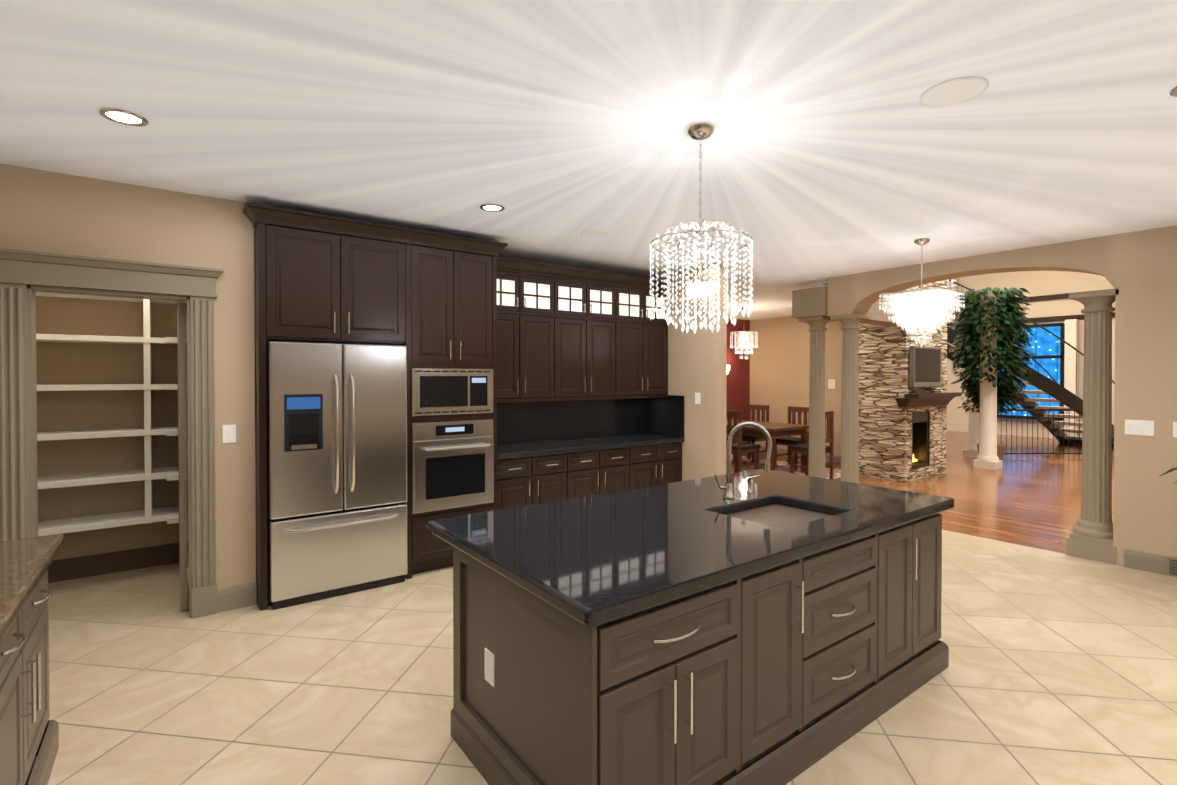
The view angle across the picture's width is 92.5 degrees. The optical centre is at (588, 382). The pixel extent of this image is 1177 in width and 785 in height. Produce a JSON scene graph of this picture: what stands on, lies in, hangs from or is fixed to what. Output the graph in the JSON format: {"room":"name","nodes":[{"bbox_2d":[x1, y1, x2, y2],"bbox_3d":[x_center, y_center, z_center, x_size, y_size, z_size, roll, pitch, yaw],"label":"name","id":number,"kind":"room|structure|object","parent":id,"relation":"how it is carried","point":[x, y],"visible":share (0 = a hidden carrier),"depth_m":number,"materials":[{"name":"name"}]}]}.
{"room":"kitchen","nodes":[
{"label":"kitchen","id":0,"kind":"room"},
{"bbox_2d":[0,164,255,589],"bbox_3d":[-2.934,0.152,3.406,1.575,2.720,0.120,0,1,-37],"label":"wall","id":1,"kind":"structure","parent":0,"point":[50,212],"depth_m":3.42,"materials":[{"name":"beige paint"}]},
{"bbox_2d":[0,248,223,618],"bbox_3d":[-2.869,0.390,3.418,1.100,2.245,0.193,0,1,-37],"label":"door frame","id":2,"kind":"structure","parent":1,"relation":"attached to","point":[21,271],"depth_m":3.32,"materials":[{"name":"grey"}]},
{"bbox_2d":[177,302,188,610],"bbox_3d":[-2.868,0.484,3.981,0.045,2.025,0.780,0,1,-37],"label":"pantry door","id":3,"kind":"structure","parent":1,"relation":"in","point":[182,457],"depth_m":3.70,"materials":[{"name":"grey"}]},
{"bbox_2d":[222,424,235,442],"bbox_3d":[-2.382,0.339,3.735,0.075,0.120,0.010,0,1,-37],"label":"light switch","id":4,"kind":"object","parent":1,"relation":"attached to","point":[228,433],"visible":1,"depth_m":3.73,"materials":[{"name":"white plastic"}]},
{"bbox_2d":[498,256,645,444],"bbox_3d":[-0.908,0.131,5.527,4.205,2.720,0.120,0,1,-37],"label":"wall","id":5,"kind":"structure","parent":0,"point":[498,256],"depth_m":5.94,"materials":[{"name":"beige paint"}]},
{"bbox_2d":[254,214,402,341],"bbox_3d":[-1.954,-0.697,4.263,0.931,0.800,0.644,0,1,-37],"label":"upper cabinet","id":6,"kind":"object","parent":5,"relation":"attached to","point":[319,280],"depth_m":3.95,"materials":[{"name":"black wood"}]},
{"bbox_2d":[503,270,554,401],"bbox_3d":[-0.740,-0.430,5.344,0.763,1.156,0.354,0,1,-37],"label":"upper cabinet","id":7,"kind":"object","parent":5,"relation":"attached to","point":[528,299],"depth_m":5.26,"materials":[{"name":"black wood"}]},
{"bbox_2d":[555,278,618,397],"bbox_3d":[-0.127,-0.435,5.798,0.763,1.156,0.354,0,1,-37],"label":"upper cabinet","id":8,"kind":"object","parent":5,"relation":"attached to","point":[586,313],"depth_m":5.66,"materials":[{"name":"black wood"}]},
{"bbox_2d":[497,395,683,444],"bbox_3d":[-0.053,0.371,5.705,2.288,0.451,0.605,0,1,-37],"label":"backsplash","id":9,"kind":"structure","parent":5,"relation":"attached to","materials":[{"name":"black stone"}]},
{"bbox_2d":[619,286,670,397],"bbox_3d":[0.486,-0.439,6.252,0.763,1.156,0.354,0,1,-37],"label":"upper cabinet","id":10,"kind":"object","parent":5,"relation":"attached to","point":[643,341],"depth_m":6.10,"materials":[{"name":"black wood"}]},
{"bbox_2d":[0,0,1176,319],"bbox_3d":[1.487,-1.206,3.231,13.250,0.001,12.200,0,1,-37],"label":"ceiling","id":11,"kind":"structure","parent":0,"point":[832,146],"depth_m":2.56,"materials":[{"name":"white paint"}]},
{"bbox_2d":[99,108,147,126],"bbox_3d":[-2.093,-1.194,2.538,0.170,0.008,0.170,0,1,-37],"label":"recessed light","id":12,"kind":"object","parent":11,"relation":"in","point":[124,117],"visible":0.98,"depth_m":2.54,"materials":[{"name":"silver metal"}]},
{"bbox_2d":[480,204,504,211],"bbox_3d":[-0.665,-1.208,3.895,0.170,0.008,0.170,0,1,-37],"label":"recessed light","id":13,"kind":"object","parent":11,"relation":"in","point":[492,207],"visible":1,"depth_m":3.89,"materials":[{"name":"silver metal"}]},
{"bbox_2d":[581,229,609,236],"bbox_3d":[0.058,-1.216,4.589,0.240,0.007,0.240,0,1,-37],"label":"ceiling speaker","id":14,"kind":"object","parent":11,"relation":"attached to","point":[595,233],"visible":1,"depth_m":4.57,"materials":[{"name":"white plastic"}]},
{"bbox_2d":[649,123,753,332],"bbox_3d":[0.530,-0.719,2.666,0.491,0.960,0.489,0,1,-37],"label":"chandelier","id":15,"kind":"object","parent":11,"relation":"hanging from","point":[699,132],"visible":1,"depth_m":2.63,"materials":[{"name":"clear glass"}]},
{"bbox_2d":[730,307,757,358],"bbox_3d":[2.617,-0.831,9.483,0.470,0.877,0.463,0,1,-37],"label":"dining chandelier","id":16,"kind":"object","parent":11,"relation":"hanging from","point":[743,335],"visible":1,"depth_m":9.43,"materials":[{"name":"white glass"}]},
{"bbox_2d":[879,238,964,347],"bbox_3d":[2.846,-0.757,4.811,0.494,0.926,0.494,0,1,-37],"label":"chandelier","id":17,"kind":"object","parent":11,"relation":"hanging from","point":[911,302],"visible":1,"depth_m":4.76,"materials":[{"name":"glass"}]},
{"bbox_2d":[919,76,988,106],"bbox_3d":[1.500,-1.192,2.316,0.240,0.007,0.240,0,1,-37],"label":"ceiling speaker","id":18,"kind":"object","parent":11,"relation":"attached to","point":[954,91],"visible":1,"depth_m":2.30,"materials":[{"name":"white plastic"}]},
{"bbox_2d":[1170,86,1176,96],"bbox_3d":[2.454,-1.191,2.260,0.170,0.008,0.170,0,1,-37],"label":"recessed light","id":19,"kind":"object","parent":11,"relation":"in","point":[1173,92],"visible":0.93,"depth_m":2.31,"materials":[{"name":"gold metal"}]},
{"bbox_2d":[25,530,1176,784],"bbox_3d":[0.594,1.531,1.540,9.770,0.001,10.500,0,1,-37],"label":"floor","id":20,"kind":"structure","parent":0,"point":[1061,670],"depth_m":2.81,"materials":[{"name":"beige tile"}]},
{"bbox_2d":[0,534,63,784],"bbox_3d":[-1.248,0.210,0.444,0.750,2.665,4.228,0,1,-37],"label":"base cabinet","id":21,"kind":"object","parent":20,"relation":"on","point":[29,731],"depth_m":1.94,"materials":[{"name":"brown wood"}]},
{"bbox_2d":[36,292,178,582],"bbox_3d":[-3.631,0.343,4.330,1.340,2.320,0.360,0,1,-37],"label":"shelf","id":22,"kind":"object","parent":20,"relation":"on","point":[93,565],"depth_m":4.29,"materials":[{"name":"beige wood"}]},
{"bbox_2d":[160,300,187,523],"bbox_3d":[-3.089,0.192,4.419,0.360,1.760,0.130,0,1,-37],"label":"shelf","id":23,"kind":"object","parent":20,"relation":"on","point":[171,514],"depth_m":4.36,"materials":[{"name":"beige wood"}]},
{"bbox_2d":[255,338,410,610],"bbox_3d":[-1.952,0.611,4.228,0.965,1.784,0.695,0,1,-37],"label":"refrigerator","id":24,"kind":"object","parent":20,"relation":"on","point":[408,381],"depth_m":3.91,"materials":[{"name":"silver metal"}]},
{"bbox_2d":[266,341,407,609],"bbox_3d":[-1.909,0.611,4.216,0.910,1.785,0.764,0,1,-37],"label":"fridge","id":25,"kind":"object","parent":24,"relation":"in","point":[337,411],"depth_m":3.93,"materials":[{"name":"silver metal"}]},
{"bbox_2d":[403,234,502,577],"bbox_3d":[-1.260,0.198,4.760,0.765,2.600,0.686,0,1,-37],"label":"tall cabinet","id":26,"kind":"object","parent":20,"relation":"on","point":[453,291],"depth_m":4.49,"materials":[{"name":"black wood"}]},
{"bbox_2d":[503,434,684,457],"bbox_3d":[-0.051,0.624,5.706,2.289,0.051,0.609,0,1,-37],"label":"countertop","id":27,"kind":"structure","parent":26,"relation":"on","point":[618,441],"depth_m":5.56,"materials":[{"name":"black stone"}]},
{"bbox_2d":[503,454,570,508],"bbox_3d":[-0.674,1.073,5.271,0.763,0.839,0.575,0,1,-37],"label":"base cabinet","id":28,"kind":"object","parent":20,"relation":"on","point":[526,481],"depth_m":5.06,"materials":[{"name":"black wood"}]},
{"bbox_2d":[571,446,630,497],"bbox_3d":[-0.061,1.069,5.725,0.763,0.839,0.575,0,1,-37],"label":"base cabinet","id":29,"kind":"object","parent":20,"relation":"on","point":[593,472],"depth_m":5.50,"materials":[{"name":"black wood"}]},
{"bbox_2d":[631,442,681,488],"bbox_3d":[0.552,1.064,6.178,0.763,0.839,0.575,0,1,-37],"label":"base cabinet","id":30,"kind":"object","parent":20,"relation":"on","point":[650,465],"depth_m":5.93,"materials":[{"name":"black wood"}]},
{"bbox_2d":[451,506,953,784],"bbox_3d":[0.669,1.099,2.705,2.364,0.840,1.054,0,1,-37],"label":"kitchen island","id":31,"kind":"object","parent":20,"relation":"on","point":[716,630],"depth_m":2.07,"materials":[{"name":"brown wood"}]},
{"bbox_2d":[427,471,953,629],"bbox_3d":[0.620,0.652,2.807,2.470,0.052,1.240,0,1,-37],"label":"island countertop","id":32,"kind":"structure","parent":31,"relation":"on","point":[592,558],"depth_m":2.33,"materials":[{"name":"black stone"}]},
{"bbox_2d":[711,422,774,497],"bbox_3d":[0.866,0.416,3.031,0.316,0.416,0.226,0,1,-37],"label":"faucet","id":33,"kind":"object","parent":32,"relation":"on","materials":[{"name":"silver metal"}]},
{"bbox_2d":[731,502,826,525],"bbox_3d":[0.946,0.772,2.789,0.586,0.212,0.456,0,1,-37],"label":"sink","id":34,"kind":"object","parent":32,"relation":"in","point":[779,513],"depth_m":2.92,"materials":[{"name":"silver metal"}]},
{"bbox_2d":[1160,468,1176,483],"bbox_3d":[4.486,0.590,3.722,0.796,1.837,1.016,0,1,-37],"label":"potted plant","id":35,"kind":"object","parent":20,"relation":"on","point":[1171,470],"visible":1,"depth_m":4.07,"materials":[{"name":"green plant"}]},
{"bbox_2d":[646,263,726,480],"bbox_3d":[1.074,0.123,6.248,0.160,2.720,1.020,0,1,-37],"label":"wall","id":36,"kind":"structure","parent":0,"point":[697,361],"depth_m":5.96,"materials":[{"name":"beige paint"}]},
{"bbox_2d":[695,393,700,403],"bbox_3d":[1.160,0.166,5.989,0.010,0.120,0.075,0,1,-37],"label":"switch","id":37,"kind":"object","parent":36,"relation":"attached to","point":[697,398],"visible":1,"depth_m":5.98,"materials":[{"name":"white plastic"}]},
{"bbox_2d":[726,318,749,442],"bbox_3d":[1.322,0.083,10.225,5.210,2.720,0.120,0,1,-37],"label":"wall","id":38,"kind":"structure","parent":0,"point":[738,376],"depth_m":11.41,"materials":[{"name":"red paint"}]},
{"bbox_2d":[750,316,841,454],"bbox_3d":[4.203,0.079,10.560,0.120,2.720,2.730,0,1,-37],"label":"wall","id":39,"kind":"structure","parent":0,"point":[772,371],"depth_m":10.91,"materials":[{"name":"beige paint"}]},
{"bbox_2d":[828,379,834,388],"bbox_3d":[4.397,0.023,10.187,0.010,0.170,0.130,0,1,-37],"label":"light switch","id":40,"kind":"object","parent":39,"relation":"attached to","point":[831,383],"visible":1,"depth_m":10.19,"materials":[{"name":"white plastic"}]},
{"bbox_2d":[822,278,959,327],"bbox_3d":[7.263,-2.868,13.691,7.800,2.650,0.330,0,1,-37],"label":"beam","id":41,"kind":"structure","parent":0,"point":[957,288],"depth_m":15.66,"materials":[{"name":"beige"}]},
{"bbox_2d":[731,431,1113,553],"bbox_3d":[8.693,1.447,9.835,16.340,0.001,14.200,0,1,-37],"label":"floor","id":42,"kind":"structure","parent":0,"point":[1029,500],"depth_m":7.74,"materials":[{"name":"brown wood"}]},
{"bbox_2d":[726,455,840,478],"bbox_3d":[2.542,1.446,9.313,2.650,0.012,2.620,0,1,-37],"label":"dining rug","id":43,"kind":"object","parent":42,"relation":"on","point":[783,466],"visible":0.14,"depth_m":9.45,"materials":[{"name":"carpet"}]},
{"bbox_2d":[726,410,760,472],"bbox_3d":[2.326,0.936,8.726,0.470,1.020,0.460,0,1,-37],"label":"chair","id":44,"kind":"object","parent":43,"relation":"on","point":[738,448],"visible":0.54,"depth_m":8.53,"materials":[{"name":"brown wood"}]},
{"bbox_2d":[733,404,768,463],"bbox_3d":[2.954,0.920,10.248,0.470,1.020,0.460,0,1,-37],"label":"chair","id":45,"kind":"object","parent":43,"relation":"on","point":[754,439],"visible":0.56,"depth_m":10.26,"materials":[{"name":"brown wood"}]},
{"bbox_2d":[726,419,808,472],"bbox_3d":[2.617,1.059,9.502,1.040,0.758,1.900,0,1,-37],"label":"dining table","id":46,"kind":"object","parent":43,"relation":"on","point":[775,430],"visible":0.33,"depth_m":8.84,"materials":[{"name":"brown wood"}]},
{"bbox_2d":[775,406,808,469],"bbox_3d":[3.460,0.927,9.564,0.470,1.020,0.460,0,1,-37],"label":"chair","id":47,"kind":"object","parent":43,"relation":"on","point":[788,441],"visible":0.6,"depth_m":9.59,"materials":[{"name":"brown wood"}]},
{"bbox_2d":[788,411,833,479],"bbox_3d":[3.358,0.938,8.500,0.460,1.020,0.470,0,1,-37],"label":"chair","id":48,"kind":"object","parent":43,"relation":"on","point":[804,448],"visible":0.54,"depth_m":8.43,"materials":[{"name":"brown wood"}]},
{"bbox_2d":[798,316,836,477],"bbox_3d":[2.825,0.336,6.961,0.330,2.280,0.330,0,1,-37],"label":"column","id":49,"kind":"structure","parent":42,"relation":"on","point":[817,329],"depth_m":6.89,"materials":[{"name":"beige"}]},
{"bbox_2d":[792,286,910,325],"bbox_3d":[3.625,-0.980,7.540,2.390,0.340,0.440,0,1,-37],"label":"block","id":50,"kind":"object","parent":49,"relation":"on","point":[810,302],"visible":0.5,"depth_m":6.91,"materials":[{"name":"brown paint"}]},
{"bbox_2d":[830,313,870,483],"bbox_3d":[3.075,0.344,6.624,0.330,2.270,0.330,0,1,-37],"label":"column","id":51,"kind":"structure","parent":42,"relation":"on","point":[850,327],"depth_m":6.55,"materials":[{"name":"beige"}]},
{"bbox_2d":[858,280,961,481],"bbox_3d":[5.008,-1.143,8.836,1.582,5.200,0.940,0,1,-37],"label":"fireplace","id":52,"kind":"object","parent":42,"relation":"on","point":[905,397],"visible":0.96,"depth_m":8.56,"materials":[{"name":"stone"}]},
{"bbox_2d":[963,338,979,456],"bbox_3d":[7.557,-0.065,10.969,0.340,3.000,0.340,0,1,-37],"label":"column","id":53,"kind":"structure","parent":42,"relation":"on","point":[971,450],"depth_m":10.91,"materials":[{"name":"beige"}]},
{"bbox_2d":[973,290,1001,469],"bbox_3d":[6.798,-0.051,9.574,0.340,3.000,0.340,0,1,-37],"label":"column","id":54,"kind":"structure","parent":42,"relation":"on","point":[987,457],"depth_m":9.48,"materials":[{"name":"beige"}]},
{"bbox_2d":[951,287,1035,459],"bbox_3d":[7.056,-0.079,9.912,1.737,3.050,1.343,0,1,-37],"label":"ficus tree","id":55,"kind":"object","parent":42,"relation":"on","point":[1009,316],"visible":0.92,"depth_m":9.50,"materials":[{"name":"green plant"}]},
{"bbox_2d":[947,279,1114,456],"bbox_3d":[8.343,-0.566,11.831,6.956,4.324,3.654,0,1,-37],"label":"stairs","id":56,"kind":"structure","parent":42,"relation":"on","point":[1056,391],"depth_m":11.45,"materials":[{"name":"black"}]},
{"bbox_2d":[1066,289,1118,564],"bbox_3d":[4.384,0.362,4.856,0.330,2.270,0.330,0,1,-37],"label":"column","id":57,"kind":"structure","parent":42,"relation":"on","point":[1090,536],"depth_m":4.79,"materials":[{"name":"beige"}]},
{"bbox_2d":[827,225,1176,565],"bbox_3d":[5.358,0.151,3.537,0.320,2.720,8.065,0,1,-37],"label":"wall","id":58,"kind":"structure","parent":0,"point":[1138,269],"depth_m":4.55,"materials":[{"name":"beige paint"}]},
{"bbox_2d":[1125,420,1153,435],"bbox_3d":[4.423,0.361,4.524,0.010,0.120,0.170,0,1,-37],"label":"light switch","id":59,"kind":"object","parent":58,"relation":"attached to","point":[1139,427],"visible":1,"depth_m":4.52,"materials":[{"name":"white plastic"}]},
{"bbox_2d":[1166,556,1176,576],"bbox_3d":[4.601,1.428,4.281,0.026,0.150,0.300,0,1,-37],"label":"air vent","id":60,"kind":"object","parent":58,"relation":"in","point":[1171,565],"visible":1,"depth_m":4.37,"materials":[{"name":"brown"}]},
{"bbox_2d":[1173,422,1176,436],"bbox_3d":[4.572,0.363,4.323,0.010,0.120,0.120,0,1,-37],"label":"light switch","id":61,"kind":"object","parent":58,"relation":"attached to","point":[1174,429],"visible":1,"depth_m":4.36,"materials":[{"name":"white plastic"}]},
{"bbox_2d":[947,271,1114,437],"bbox_3d":[12.817,-1.384,12.859,0.120,5.600,14.200,0,1,-37],"label":"wall","id":62,"kind":"structure","parent":0,"point":[1037,283],"depth_m":14.48,"materials":[{"name":"beige paint"}]},
{"bbox_2d":[954,289,1114,434],"bbox_3d":[12.795,-0.391,12.541,0.295,3.620,13.300,0,1,-37],"label":"window","id":63,"kind":"structure","parent":62,"relation":"in","point":[1044,344],"depth_m":14.11,"materials":[{"name":"blue glass"}]},
{"bbox_3d":[7.928,-1.313,5.882,22.240,5.600,9.040,0,1,-37],"label":"wall","id":64,"kind":"structure","parent":0,"visible":0},
{"bbox_2d":[759,446,840,463],"bbox_3d":[4.127,1.367,10.542,0.040,0.145,2.670,0,1,-37],"label":"baseboard","id":65,"kind":"structure","parent":64,"relation":"attached to","point":[837,458],"depth_m":10.69,"materials":[{"name":"brown wood"}]},
{"bbox_2d":[1124,549,1165,574],"bbox_3d":[5.937,1.449,2.483,0.018,0.145,5.260,0,1,-37],"label":"baseboard","id":66,"kind":"structure","parent":64,"relation":"attached to","point":[1139,560],"depth_m":4.49,"materials":[{"name":"brown wood"}]},
{"label":"ceiling","id":67,"kind":"structure","parent":0,"visible":0},
{"bbox_2d":[948,279,955,318],"bbox_3d":[6.537,-2.616,10.388,0.520,3.086,0.520,0,1,-37],"label":"chandelier","id":68,"kind":"object","parent":67,"relation":"hanging from","point":[952,281],"depth_m":10.26,"materials":[{"name":"clear glass"}]}
]}

